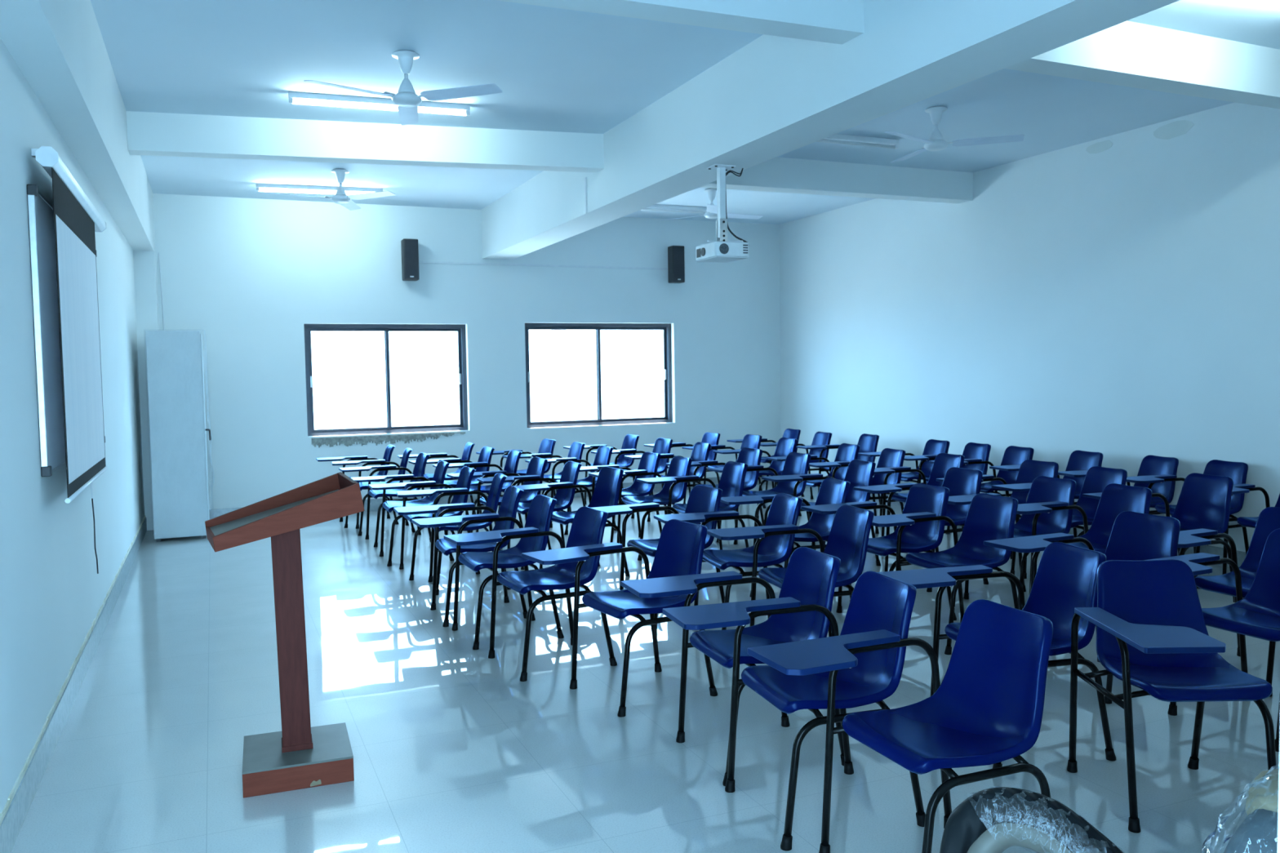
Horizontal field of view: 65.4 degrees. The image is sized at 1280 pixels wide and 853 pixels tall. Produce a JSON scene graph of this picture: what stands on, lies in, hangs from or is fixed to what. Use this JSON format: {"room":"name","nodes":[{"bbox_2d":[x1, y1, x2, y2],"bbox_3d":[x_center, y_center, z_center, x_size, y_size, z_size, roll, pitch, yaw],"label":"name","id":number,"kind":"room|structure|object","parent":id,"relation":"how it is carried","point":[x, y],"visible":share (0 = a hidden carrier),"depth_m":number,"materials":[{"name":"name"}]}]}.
{"room":"lecture hall","nodes":[
{"label":"lecture hall","id":0,"kind":"room"},
{"bbox_2d":[0,37,144,813],"bbox_3d":[-3.035,-0.409,5.037,0.250,3.406,11.578,-2,4,-23],"label":"wall","id":1,"kind":"structure","parent":0,"point":[52,592],"depth_m":4.09,"materials":[{"name":"paint"}]},
{"bbox_2d":[26,184,105,476],"bbox_3d":[-2.944,-0.446,5.185,0.036,1.206,2.319,-2,4,-23],"label":"whiteboard","id":2,"kind":"object","parent":1,"relation":"attached to","point":[41,211],"visible":0.5,"depth_m":4.28,"materials":[{"name":"plastic"}]},
{"bbox_2d":[31,146,107,573],"bbox_3d":[-2.882,-0.230,5.157,0.111,1.993,2.076,-2,4,-23],"label":"projection screen","id":3,"kind":"object","parent":1,"relation":"attached to","point":[77,220],"visible":1,"depth_m":4.79,"materials":[{"name":"white fabric"}]},
{"bbox_2d":[0,515,146,852],"bbox_3d":[-2.830,1.226,5.044,0.012,0.135,10.778,-2,4,-23],"label":"baseboard","id":4,"kind":"structure","parent":1,"relation":"attached to","point":[11,826],"depth_m":4.21,"materials":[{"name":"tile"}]},
{"bbox_2d":[0,0,155,251],"bbox_3d":[-2.857,-1.809,5.043,0.184,0.616,11.078,-2,4,-23],"label":"ceiling beam","id":5,"kind":"structure","parent":1,"relation":"attached to","point":[58,46],"depth_m":4.87,"materials":[{"name":"paint"}]},
{"bbox_2d":[133,250,159,530],"bbox_3d":[-4.953,-0.358,10.088,0.190,2.790,0.300,-2,4,-23],"label":"column","id":6,"kind":"structure","parent":1,"relation":"attached to","point":[144,261],"depth_m":9.92,"materials":[{"name":"paint"}]},
{"bbox_2d":[152,193,781,509],"bbox_3d":[-1.676,-0.814,11.772,7.569,3.406,0.250,-2,4,-23],"label":"wall","id":7,"kind":"structure","parent":0,"point":[249,274],"depth_m":11.35,"materials":[{"name":"paint"}]},
{"bbox_2d":[303,324,469,437],"bbox_3d":[-2.839,-0.533,11.244,1.788,1.241,0.168,-2,4,-23],"label":"window","id":8,"kind":"structure","parent":7,"relation":"in","point":[460,328],"depth_m":11.26,"materials":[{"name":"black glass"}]},
{"bbox_2d":[311,431,465,448],"bbox_3d":[-2.800,0.151,11.195,1.700,0.111,0.012,-2,4,-23],"label":"trim","id":9,"kind":"structure","parent":7,"relation":"attached to","point":[363,440],"depth_m":11.12,"materials":[{"name":"white paint"}]},
{"bbox_2d":[400,238,419,280],"bbox_3d":[-2.563,-1.853,11.094,0.166,0.450,0.199,-2,4,-23],"label":"wall speaker","id":10,"kind":"object","parent":7,"relation":"attached to","point":[410,248],"visible":1,"depth_m":11.01,"materials":[{"name":"black plastic"}]},
{"bbox_2d":[208,475,774,518],"bbox_3d":[-1.512,0.822,11.782,7.379,0.135,0.012,-2,4,-23],"label":"baseboard","id":11,"kind":"structure","parent":7,"relation":"attached to","point":[375,504],"depth_m":11.46,"materials":[{"name":"tile"}]},
{"bbox_2d":[418,261,667,270],"bbox_3d":[-1.094,-1.911,11.823,3.120,0.022,0.014,-2,4,-23],"label":"speaker cable conduit","id":12,"kind":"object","parent":7,"relation":"attached to","point":[428,262],"depth_m":11.78,"materials":[{"name":"white plastic"}]},
{"bbox_2d":[524,322,675,429],"bbox_3d":[-0.493,-0.636,12.247,1.940,1.263,0.168,-2,4,-23],"label":"window","id":13,"kind":"structure","parent":7,"relation":"in","point":[666,327],"depth_m":12.28,"materials":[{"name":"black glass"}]},
{"bbox_2d":[667,245,684,283],"bbox_3d":[0.444,-2.011,12.378,0.166,0.450,0.199,-2,4,-23],"label":"wall speaker","id":14,"kind":"object","parent":7,"relation":"attached to","point":[676,257],"visible":1,"depth_m":12.30,"materials":[{"name":"black plastic"}]},
{"bbox_2d":[480,0,1178,259],"bbox_3d":[0.522,-1.972,6.487,0.360,0.562,11.078,-2,4,-23],"label":"ceiling beam","id":15,"kind":"structure","parent":7,"relation":"attached to","point":[774,96],"depth_m":5.50,"materials":[{"name":"paint"}]},
{"bbox_2d":[695,164,749,262],"bbox_3d":[0.553,-1.389,6.494,0.322,0.602,0.312,-2,4,-23],"label":"ceiling projector","id":16,"kind":"object","parent":15,"relation":"hanging from","point":[722,251],"visible":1,"depth_m":6.46,"materials":[{"name":"white plastic"}]},
{"bbox_2d":[311,329,664,429],"bbox_3d":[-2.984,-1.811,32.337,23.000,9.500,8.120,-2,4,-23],"label":"window panes","id":17,"kind":"structure","parent":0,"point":[348,367],"depth_m":27.13,"materials":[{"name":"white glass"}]},
{"bbox_2d":[10,484,1279,852],"bbox_3d":[1.029,1.259,5.641,8.069,0.120,13.828,-2,4,-23],"label":"floor","id":18,"kind":"structure","parent":0,"point":[453,753],"depth_m":4.18,"materials":[{"name":"tile"}]},
{"bbox_2d":[145,330,214,542],"bbox_3d":[-4.444,0.066,9.670,0.546,1.975,0.811,-2,4,-23],"label":"tall cabinet","id":19,"kind":"object","parent":18,"relation":"on","point":[175,375],"visible":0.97,"depth_m":9.31,"materials":[{"name":"white metal"}]},
{"bbox_2d":[204,471,364,798],"bbox_3d":[-1.357,0.770,3.842,0.573,1.136,0.407,-2,3,-21],"label":"lectern","id":20,"kind":"object","parent":18,"relation":"on","point":[300,756],"visible":1,"depth_m":3.78,"materials":[{"name":"red wood"}]},
{"bbox_2d":[315,444,399,528],"bbox_3d":[-2.903,0.600,10.242,0.758,0.796,0.566,-2,4,-22],"label":"chair","id":21,"kind":"object","parent":18,"relation":"on","point":[388,451],"visible":0.38,"depth_m":10.36,"materials":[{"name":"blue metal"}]},
{"bbox_2d":[331,448,415,536],"bbox_3d":[-2.607,0.623,9.751,0.758,0.796,0.566,-2,3,-19],"label":"chair","id":22,"kind":"object","parent":18,"relation":"on","point":[363,486],"visible":0.51,"depth_m":9.86,"materials":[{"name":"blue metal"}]},
{"bbox_2d":[338,452,431,547],"bbox_3d":[-2.320,0.655,9.124,0.758,0.796,0.566,-2,4,-24],"label":"chair","id":23,"kind":"object","parent":18,"relation":"on","point":[419,469],"visible":0.72,"depth_m":9.20,"materials":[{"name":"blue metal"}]},
{"bbox_2d":[350,460,454,566],"bbox_3d":[-1.962,0.700,8.236,0.758,0.796,0.566,-2,4,-22],"label":"chair","id":24,"kind":"object","parent":18,"relation":"on","point":[442,467],"visible":0.63,"depth_m":8.33,"materials":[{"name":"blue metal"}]},
{"bbox_2d":[368,466,480,580],"bbox_3d":[-1.660,0.727,7.678,0.758,0.796,0.566,-2,4,-22],"label":"chair","id":25,"kind":"object","parent":18,"relation":"on","point":[466,474],"visible":0.66,"depth_m":7.76,"materials":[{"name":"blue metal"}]},
{"bbox_2d":[397,442,475,515],"bbox_3d":[-2.115,0.577,10.431,0.758,0.796,0.566,-2,3,-19],"label":"chair","id":26,"kind":"object","parent":18,"relation":"on","point":[468,449],"visible":0.47,"depth_m":10.54,"materials":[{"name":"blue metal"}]},
{"bbox_2d":[408,446,495,534],"bbox_3d":[-1.824,0.610,9.771,0.758,0.796,0.566,-2,4,-25],"label":"chair","id":27,"kind":"object","parent":18,"relation":"on","point":[486,453],"visible":0.47,"depth_m":9.86,"materials":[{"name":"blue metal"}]},
{"bbox_2d":[396,472,511,595],"bbox_3d":[-1.342,0.751,7.169,0.758,0.796,0.566,-2,3,-16],"label":"chair","id":28,"kind":"object","parent":18,"relation":"on","point":[492,501],"visible":0.56,"depth_m":7.25,"materials":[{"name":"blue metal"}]},
{"bbox_2d":[393,485,527,626],"bbox_3d":[-1.131,0.796,6.312,0.758,0.796,0.566,-2,3,-21],"label":"chair","id":29,"kind":"object","parent":18,"relation":"on","point":[512,495],"visible":0.74,"depth_m":6.35,"materials":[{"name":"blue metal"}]},
{"bbox_2d":[432,449,523,533],"bbox_3d":[-1.496,0.632,9.297,0.758,0.796,0.566,-2,4,-22],"label":"chair","id":30,"kind":"object","parent":18,"relation":"on","point":[513,455],"visible":0.48,"depth_m":9.37,"materials":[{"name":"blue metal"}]},
{"bbox_2d":[411,494,564,649],"bbox_3d":[-0.886,0.821,5.810,0.758,0.796,0.566,-2,4,-24],"label":"chair","id":31,"kind":"object","parent":18,"relation":"on","point":[541,508],"visible":0.84,"depth_m":5.86,"materials":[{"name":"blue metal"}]},
{"bbox_2d":[446,457,551,550],"bbox_3d":[-1.183,0.676,8.435,0.758,0.796,0.566,-3,4,-26],"label":"chair","id":32,"kind":"object","parent":18,"relation":"on","point":[536,466],"visible":0.44,"depth_m":8.54,"materials":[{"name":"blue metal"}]},
{"bbox_2d":[475,438,558,515],"bbox_3d":[-1.308,0.547,10.730,0.758,0.796,0.566,-3,4,-28],"label":"chair","id":33,"kind":"object","parent":18,"relation":"on","point":[547,446],"visible":0.44,"depth_m":10.82,"materials":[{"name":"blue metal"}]},
{"bbox_2d":[476,461,582,569],"bbox_3d":[-0.868,0.695,8.009,0.758,0.796,0.566,-2,4,-22],"label":"chair","id":34,"kind":"object","parent":18,"relation":"on","point":[564,497],"visible":0.65,"depth_m":8.10,"materials":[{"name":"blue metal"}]},
{"bbox_2d":[443,506,617,681],"bbox_3d":[-0.573,0.849,5.234,0.758,0.796,0.566,-3,4,-28],"label":"chair","id":35,"kind":"object","parent":18,"relation":"on","point":[588,524],"visible":0.9,"depth_m":5.27,"materials":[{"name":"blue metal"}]},
{"bbox_2d":[502,441,586,514],"bbox_3d":[-0.961,0.572,10.203,0.758,0.796,0.566,-2,4,-23],"label":"chair","id":36,"kind":"object","parent":18,"relation":"on","point":[576,449],"visible":0.36,"depth_m":10.30,"materials":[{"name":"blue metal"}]},
{"bbox_2d":[524,445,616,534],"bbox_3d":[-0.660,0.600,9.631,0.758,0.796,0.566,-2,4,-23],"label":"chair","id":37,"kind":"object","parent":18,"relation":"on","point":[603,454],"visible":0.45,"depth_m":9.75,"materials":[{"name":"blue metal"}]},
{"bbox_2d":[513,466,630,576],"bbox_3d":[-0.528,0.721,7.460,0.758,0.796,0.566,-3,4,-29],"label":"chair","id":38,"kind":"object","parent":18,"relation":"on","point":[607,486],"visible":0.6,"depth_m":7.54,"materials":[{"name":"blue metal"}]},
{"bbox_2d":[563,434,639,504],"bbox_3d":[-0.413,0.501,11.292,0.758,0.796,0.566,-2,4,-24],"label":"chair","id":39,"kind":"object","parent":18,"relation":"on","point":[630,442],"visible":0.41,"depth_m":11.42,"materials":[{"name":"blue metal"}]},
{"bbox_2d":[521,519,717,717],"bbox_3d":[-0.091,0.871,4.708,0.758,0.796,0.566,-3,4,-31],"label":"chair","id":40,"kind":"object","parent":18,"relation":"on","point":[681,544],"visible":0.83,"depth_m":4.75,"materials":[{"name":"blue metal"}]},
{"bbox_2d":[579,451,662,542],"bbox_3d":[-0.222,0.640,8.801,0.758,0.796,0.566,-2,4,-24],"label":"chair","id":41,"kind":"object","parent":18,"relation":"on","point":[649,461],"visible":0.59,"depth_m":8.89,"materials":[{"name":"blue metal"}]},
{"bbox_2d":[591,437,674,518],"bbox_3d":[-0.060,0.536,10.588,0.758,0.796,0.566,-3,4,-26],"label":"chair","id":42,"kind":"object","parent":18,"relation":"on","point":[662,446],"visible":0.41,"depth_m":10.66,"materials":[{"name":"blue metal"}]},
{"bbox_2d":[588,456,692,560],"bbox_3d":[0.028,0.664,8.317,0.758,0.796,0.566,-2,4,-23],"label":"chair","id":43,"kind":"object","parent":18,"relation":"on","point":[678,466],"visible":0.76,"depth_m":8.39,"materials":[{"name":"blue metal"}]},
{"bbox_2d":[591,484,724,629],"bbox_3d":[0.100,0.785,6.173,0.758,0.796,0.566,-3,4,-26],"label":"chair","id":44,"kind":"object","parent":18,"relation":"on","point":[702,499],"visible":0.44,"depth_m":6.25,"materials":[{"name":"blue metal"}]},
{"bbox_2d":[624,441,711,521],"bbox_3d":[0.299,0.568,9.920,0.758,0.796,0.566,-2,3,-21],"label":"chair","id":45,"kind":"object","parent":18,"relation":"on","point":[700,451],"visible":0.45,"depth_m":9.99,"materials":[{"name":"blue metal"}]},
{"bbox_2d":[644,431,719,503],"bbox_3d":[0.511,0.479,11.425,0.758,0.796,0.566,-2,4,-26],"label":"chair","id":46,"kind":"object","parent":18,"relation":"on","point":[713,438],"visible":0.27,"depth_m":11.48,"materials":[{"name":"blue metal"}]},
{"bbox_2d":[636,461,749,550],"bbox_3d":[0.432,0.687,7.791,0.758,0.796,0.566,-2,4,-22],"label":"chair","id":47,"kind":"object","parent":18,"relation":"on","point":[731,482],"visible":0.62,"depth_m":7.86,"materials":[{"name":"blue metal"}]},
{"bbox_2d":[666,447,764,542],"bbox_3d":[0.706,0.609,9.092,0.758,0.796,0.566,-3,4,-27],"label":"chair","id":48,"kind":"object","parent":18,"relation":"on","point":[750,456],"visible":0.42,"depth_m":9.14,"materials":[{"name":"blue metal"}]},
{"bbox_2d":[681,434,765,508],"bbox_3d":[0.930,0.498,10.971,0.758,0.796,0.566,-2,4,-25],"label":"chair","id":49,"kind":"object","parent":18,"relation":"on","point":[749,441],"visible":0.29,"depth_m":11.08,"materials":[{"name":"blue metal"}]},
{"bbox_2d":[653,493,802,630],"bbox_3d":[0.524,0.802,5.751,0.758,0.796,0.566,-2,3,-15],"label":"chair","id":50,"kind":"object","parent":18,"relation":"on","point":[773,550],"visible":0.76,"depth_m":5.78,"materials":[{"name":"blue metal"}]},
{"bbox_2d":[620,546,844,786],"bbox_3d":[0.375,0.907,3.952,0.758,0.796,0.566,-2,3,-19],"label":"chair","id":51,"kind":"object","parent":18,"relation":"on","point":[811,576],"visible":0.78,"depth_m":4.01,"materials":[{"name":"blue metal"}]},
{"bbox_2d":[712,437,801,519],"bbox_3d":[1.224,0.528,10.376,0.758,0.796,0.566,-2,4,-22],"label":"chair","id":52,"kind":"object","parent":18,"relation":"on","point":[784,446],"visible":0.41,"depth_m":10.45,"materials":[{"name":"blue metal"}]},
{"bbox_2d":[707,452,810,544],"bbox_3d":[1.051,0.634,8.554,0.758,0.796,0.566,-2,4,-23],"label":"chair","id":53,"kind":"object","parent":18,"relation":"on","point":[795,464],"visible":0.61,"depth_m":8.64,"materials":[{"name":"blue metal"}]},
{"bbox_2d":[720,477,851,600],"bbox_3d":[0.955,0.752,6.519,0.758,0.796,0.566,-2,3,-16],"label":"chair","id":54,"kind":"object","parent":18,"relation":"on","point":[832,491],"visible":0.38,"depth_m":6.57,"materials":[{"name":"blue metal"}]},
{"bbox_2d":[706,504,874,636],"bbox_3d":[0.797,0.829,5.197,0.758,0.796,0.566,-2,3,-17],"label":"chair","id":55,"kind":"object","parent":18,"relation":"on","point":[847,541],"visible":0.66,"depth_m":5.24,"materials":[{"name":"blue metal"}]},
{"bbox_2d":[662,571,925,851],"bbox_3d":[0.530,0.933,3.456,0.758,0.796,0.566,-2,3,-17],"label":"chair","id":56,"kind":"object","parent":18,"relation":"on","point":[878,602],"visible":0.84,"depth_m":3.45,"materials":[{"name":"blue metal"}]},
{"bbox_2d":[760,431,831,499],"bbox_3d":[1.753,0.469,11.266,0.758,0.796,0.566,-2,3,-20],"label":"chair","id":57,"kind":"object","parent":18,"relation":"on","point":[820,437],"visible":0.42,"depth_m":11.33,"materials":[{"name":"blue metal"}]},
{"bbox_2d":[766,443,859,498],"bbox_3d":[1.670,0.571,9.484,0.758,0.796,0.566,-2,3,-18],"label":"chair","id":58,"kind":"object","parent":18,"relation":"on","point":[846,451],"visible":0.46,"depth_m":9.55,"materials":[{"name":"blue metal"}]},
{"bbox_2d":[761,459,880,565],"bbox_3d":[1.417,0.673,7.778,0.758,0.796,0.566,-2,3,-19],"label":"chair","id":59,"kind":"object","parent":18,"relation":"on","point":[859,473],"visible":0.43,"depth_m":7.83,"materials":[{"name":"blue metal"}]},
{"bbox_2d":[796,433,880,504],"bbox_3d":[2.168,0.489,10.791,0.758,0.796,0.566,-2,3,-20],"label":"chair","id":60,"kind":"object","parent":18,"relation":"on","point":[867,442],"visible":0.36,"depth_m":10.86,"materials":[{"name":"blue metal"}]},
{"bbox_2d":[808,448,905,533],"bbox_3d":[1.924,0.605,8.819,0.758,0.796,0.566,-2,3,-19],"label":"chair","id":61,"kind":"object","parent":18,"relation":"on","point":[888,457],"visible":0.34,"depth_m":8.87,"materials":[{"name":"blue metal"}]},
{"bbox_2d":[801,483,956,620],"bbox_3d":[1.461,0.768,6.084,0.758,0.796,0.566,-2,4,-23],"label":"chair","id":62,"kind":"object","parent":18,"relation":"on","point":[922,536],"visible":0.75,"depth_m":6.12,"materials":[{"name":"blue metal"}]},
{"bbox_2d":[747,599,1053,852],"bbox_3d":[0.791,0.956,2.970,0.758,0.796,0.566,-2,4,-22],"label":"chair","id":63,"kind":"object","parent":18,"relation":"on","point":[987,707],"visible":0.99,"depth_m":2.99,"materials":[{"name":"blue plastic"}]},
{"bbox_2d":[857,439,949,515],"bbox_3d":[2.617,0.538,9.805,0.758,0.796,0.566,-2,3,-20],"label":"chair","id":64,"kind":"object","parent":18,"relation":"on","point":[932,446],"visible":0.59,"depth_m":9.88,"materials":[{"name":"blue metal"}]},
{"bbox_2d":[873,453,964,536],"bbox_3d":[2.252,0.633,8.243,0.758,0.796,0.566,-2,3,-20],"label":"chair","id":65,"kind":"object","parent":18,"relation":"on","point":[943,462],"visible":0.48,"depth_m":8.36,"materials":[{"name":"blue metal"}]},
{"bbox_2d":[853,466,988,592],"bbox_3d":[1.990,0.706,7.038,0.758,0.796,0.566,-2,4,-24],"label":"chair","id":66,"kind":"object","parent":18,"relation":"on","point":[959,481],"visible":0.38,"depth_m":7.09,"materials":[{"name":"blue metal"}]},
{"bbox_2d":[871,493,1019,655],"bbox_3d":[1.677,0.794,5.571,0.758,0.796,0.566,-2,4,-22],"label":"chair","id":67,"kind":"object","parent":18,"relation":"on","point":[989,517],"visible":0.85,"depth_m":5.62,"materials":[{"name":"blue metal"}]},
{"bbox_2d":[903,442,991,534],"bbox_3d":[2.850,0.562,9.329,0.758,0.796,0.566,-2,3,-19],"label":"chair","id":68,"kind":"object","parent":18,"relation":"on","point":[971,450],"visible":0.34,"depth_m":9.36,"materials":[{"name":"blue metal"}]},
{"bbox_2d":[928,445,1034,527],"bbox_3d":[3.061,0.585,8.860,0.758,0.796,0.566,-2,3,-19],"label":"chair","id":69,"kind":"object","parent":18,"relation":"on","point":[1013,455],"visible":0.41,"depth_m":8.95,"materials":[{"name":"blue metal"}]},
{"bbox_2d":[877,542,1115,768],"bbox_3d":[1.417,0.888,4.003,0.758,0.796,0.566,-2,3,-14],"label":"chair","id":70,"kind":"object","parent":18,"relation":"on","point":[1065,580],"visible":0.54,"depth_m":4.03,"materials":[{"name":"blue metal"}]},
{"bbox_2d":[936,459,1058,574],"bbox_3d":[2.719,0.668,7.503,0.758,0.796,0.566,-2,4,-26],"label":"chair","id":71,"kind":"object","parent":18,"relation":"on","point":[1029,469],"visible":0.23,"depth_m":7.63,"materials":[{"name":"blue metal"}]},
{"bbox_2d":[947,475,1075,607],"bbox_3d":[2.354,0.737,6.388,0.758,0.796,0.566,-2,4,-23],"label":"chair","id":72,"kind":"object","parent":18,"relation":"on","point":[1043,488],"visible":0.48,"depth_m":6.43,"materials":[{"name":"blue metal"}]},
{"bbox_2d":[939,786,1124,852],"bbox_3d":[0.684,1.037,1.533,0.378,0.800,0.580,-2,4,-23],"label":"tire","id":73,"kind":"object","parent":18,"relation":"on","point":[992,820],"visible":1,"depth_m":1.70,"materials":[{"name":"black rubber"}]},
{"bbox_2d":[989,450,1102,519],"bbox_3d":[3.406,0.612,8.296,0.758,0.796,0.566,-2,3,-18],"label":"chair","id":74,"kind":"object","parent":18,"relation":"on","point":[1078,460],"visible":0.24,"depth_m":8.35,"materials":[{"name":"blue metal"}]},
{"bbox_2d":[991,466,1127,578],"bbox_3d":[2.957,0.694,6.972,0.758,0.796,0.566,-2,3,-19],"label":"chair","id":75,"kind":"object","parent":18,"relation":"on","point":[1097,477],"visible":0.4,"depth_m":7.05,"materials":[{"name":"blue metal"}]},
{"bbox_2d":[983,511,1180,704],"bbox_3d":[2.140,0.832,4.777,0.758,0.796,0.566,-2,4,-24],"label":"chair","id":76,"kind":"object","parent":18,"relation":"on","point":[1134,536],"visible":0.35,"depth_m":4.85,"materials":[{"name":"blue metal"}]},
{"bbox_2d":[1016,483,1151,595],"bbox_3d":[2.596,0.759,5.939,0.758,0.796,0.566,-2,3,-20],"label":"chair","id":77,"kind":"object","parent":18,"relation":"on","point":[1116,499],"visible":0.48,"depth_m":6.04,"materials":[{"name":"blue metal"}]},
{"bbox_2d":[1057,455,1180,555],"bbox_3d":[3.734,0.637,7.768,0.758,0.796,0.566,-2,3,-16],"label":"chair","id":78,"kind":"object","parent":18,"relation":"on","point":[1150,465],"visible":0.31,"depth_m":7.75,"materials":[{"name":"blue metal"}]},
{"bbox_2d":[1082,472,1234,602],"bbox_3d":[3.367,0.718,6.437,0.758,0.796,0.566,-2,3,-19],"label":"chair","id":79,"kind":"object","parent":18,"relation":"on","point":[1204,501],"visible":0.46,"depth_m":6.47,"materials":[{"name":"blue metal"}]},
{"bbox_2d":[1066,559,1276,833],"bbox_3d":[1.817,0.916,3.397,0.566,0.796,0.758,-1,3,1],"label":"chair","id":80,"kind":"object","parent":18,"relation":"on","point":[1153,636],"visible":0.99,"depth_m":3.56,"materials":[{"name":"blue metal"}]},
{"bbox_2d":[1126,459,1248,578],"bbox_3d":[3.992,0.658,7.317,0.758,0.796,0.566,-2,3,-16],"label":"chair","id":81,"kind":"object","parent":18,"relation":"on","point":[1237,471],"visible":0.49,"depth_m":7.29,"materials":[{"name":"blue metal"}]},
{"bbox_2d":[1149,528,1279,752],"bbox_3d":[2.536,0.859,4.195,0.758,0.796,0.566,-2,4,-24],"label":"chair","id":82,"kind":"object","parent":18,"relation":"on","point":[1257,615],"visible":0.86,"depth_m":4.34,"materials":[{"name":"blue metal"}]},
{"bbox_2d":[1177,506,1279,697],"bbox_3d":[2.901,0.817,4.840,0.758,0.796,0.566,-2,4,-24],"label":"chair","id":83,"kind":"object","parent":18,"relation":"on","point":[1268,519],"visible":0.59,"depth_m":4.99,"materials":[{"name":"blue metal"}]},
{"bbox_2d":[1201,764,1279,852],"bbox_3d":[1.046,0.975,1.582,0.437,0.910,0.251,-2,4,-23],"label":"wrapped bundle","id":84,"kind":"object","parent":18,"relation":"on","point":[1259,833],"visible":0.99,"depth_m":1.53,"materials":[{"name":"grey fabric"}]},
{"bbox_2d":[1222,484,1279,574],"bbox_3d":[4.213,0.692,6.676,0.758,0.796,0.566,-2,4,-22],"label":"chair","id":85,"kind":"object","parent":18,"relation":"on","point":[1243,522],"visible":0.42,"depth_m":6.82,"materials":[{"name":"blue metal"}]},
{"bbox_2d":[90,0,1279,224],"bbox_3d":[0.796,-2.296,5.853,8.069,0.150,12.928,-2,4,-23],"label":"ceiling","id":86,"kind":"structure","parent":0,"point":[555,69],"depth_m":6.46,"materials":[{"name":"paint"}]},
{"bbox_2d":[255,182,382,195],"bbox_3d":[-3.175,-2.353,9.904,1.200,0.074,0.040,-2,3,-18],"label":"tube light","id":87,"kind":"object","parent":86,"relation":"attached to","point":[264,187],"visible":0.72,"depth_m":9.86,"materials":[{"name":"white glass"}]},
{"bbox_2d":[271,168,395,210],"bbox_3d":[-2.627,-2.198,9.069,0.942,0.305,1.084,1,4,27],"label":"ceiling fan","id":88,"kind":"object","parent":86,"relation":"hanging from","point":[340,197],"visible":1,"depth_m":9.08,"materials":[{"name":"white metal"}]},
{"bbox_2d":[126,111,604,172],"bbox_3d":[-1.985,-2.139,7.544,3.463,0.269,0.188,-2,3,-15],"label":"ceiling beam","id":89,"kind":"structure","parent":86,"relation":"attached to","point":[148,133],"depth_m":7.43,"materials":[{"name":"paint"}]},
{"bbox_2d":[288,91,470,115],"bbox_3d":[-1.762,-2.197,6.792,1.200,0.074,0.040,-2,3,-19],"label":"tube light","id":90,"kind":"object","parent":86,"relation":"attached to","point":[462,109],"visible":1,"depth_m":6.75,"materials":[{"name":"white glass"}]},
{"bbox_2d":[303,49,502,124],"bbox_3d":[-1.393,-2.040,5.957,1.084,0.305,0.942,-2,3,-11],"label":"ceiling fan","id":91,"kind":"object","parent":86,"relation":"hanging from","point":[407,101],"visible":1,"depth_m":5.78,"materials":[{"name":"white metal"}]},
{"bbox_2d":[639,204,706,213],"bbox_3d":[0.266,-2.490,11.364,1.200,0.074,0.040,-2,4,-23],"label":"tube light","id":92,"kind":"object","parent":86,"relation":"attached to","point":[661,207],"visible":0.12,"depth_m":11.41,"materials":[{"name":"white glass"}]},
{"bbox_2d":[497,0,863,44],"bbox_3d":[-0.545,-1.964,4.189,3.409,0.283,0.200,-2,4,-22],"label":"ceiling beam","id":93,"kind":"structure","parent":86,"relation":"attached to","point":[832,21],"depth_m":4.57,"materials":[{"name":"paint"}]},
{"bbox_2d":[662,187,763,220],"bbox_3d":[0.867,-2.331,10.446,0.942,0.305,1.084,-3,4,-26],"label":"ceiling fan","id":94,"kind":"object","parent":86,"relation":"hanging from","point":[712,209],"visible":0.9,"depth_m":10.36,"materials":[{"name":"white metal"}]},
{"bbox_2d":[815,133,898,149],"bbox_3d":[1.585,-2.321,8.039,1.200,0.074,0.040,-2,4,-23],"label":"tube light","id":95,"kind":"object","parent":86,"relation":"attached to","point":[842,138],"visible":0.62,"depth_m":8.12,"materials":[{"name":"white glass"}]},
{"bbox_2d":[884,106,1024,162],"bbox_3d":[2.281,-2.170,7.224,0.942,0.305,1.084,0,3,17],"label":"ceiling fan","id":96,"kind":"object","parent":86,"relation":"hanging from","point":[935,142],"visible":1,"depth_m":7.20,"materials":[{"name":"white metal"}]},
{"bbox_2d":[779,102,1279,551],"bbox_3d":[4.149,-0.696,8.110,0.250,3.406,11.578,-2,4,-23],"label":"wall","id":97,"kind":"structure","parent":0,"point":[1121,302],"depth_m":8.71,"materials":[{"name":"paint"}]},
{"bbox_2d":[700,156,973,203],"bbox_3d":[1.546,-2.285,9.124,3.620,0.269,0.200,-2,4,-23],"label":"ceiling beam","id":98,"kind":"structure","parent":97,"relation":"attached to","point":[780,175],"depth_m":9.21,"materials":[{"name":"paint"}]},
{"bbox_2d":[805,485,1245,567],"bbox_3d":[4.055,0.941,8.151,0.012,0.135,11.078,-2,4,-23],"label":"baseboard","id":99,"kind":"structure","parent":97,"relation":"attached to","point":[1241,555],"depth_m":7.56,"materials":[{"name":"tile"}]},
{"bbox_2d":[1085,120,1194,153],"bbox_3d":[3.993,-2.308,8.003,0.003,0.125,1.018,-2,4,-23],"label":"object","id":100,"kind":"structure","parent":97,"relation":"attached to","point":[1176,128],"depth_m":7.76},
{"bbox_2d":[1004,20,1279,108],"bbox_3d":[3.006,-2.107,5.729,3.625,0.283,0.190,-2,4,-25],"label":"ceiling beam","id":101,"kind":"structure","parent":97,"relation":"attached to","point":[1126,53],"depth_m":5.66,"materials":[{"name":"paint"}]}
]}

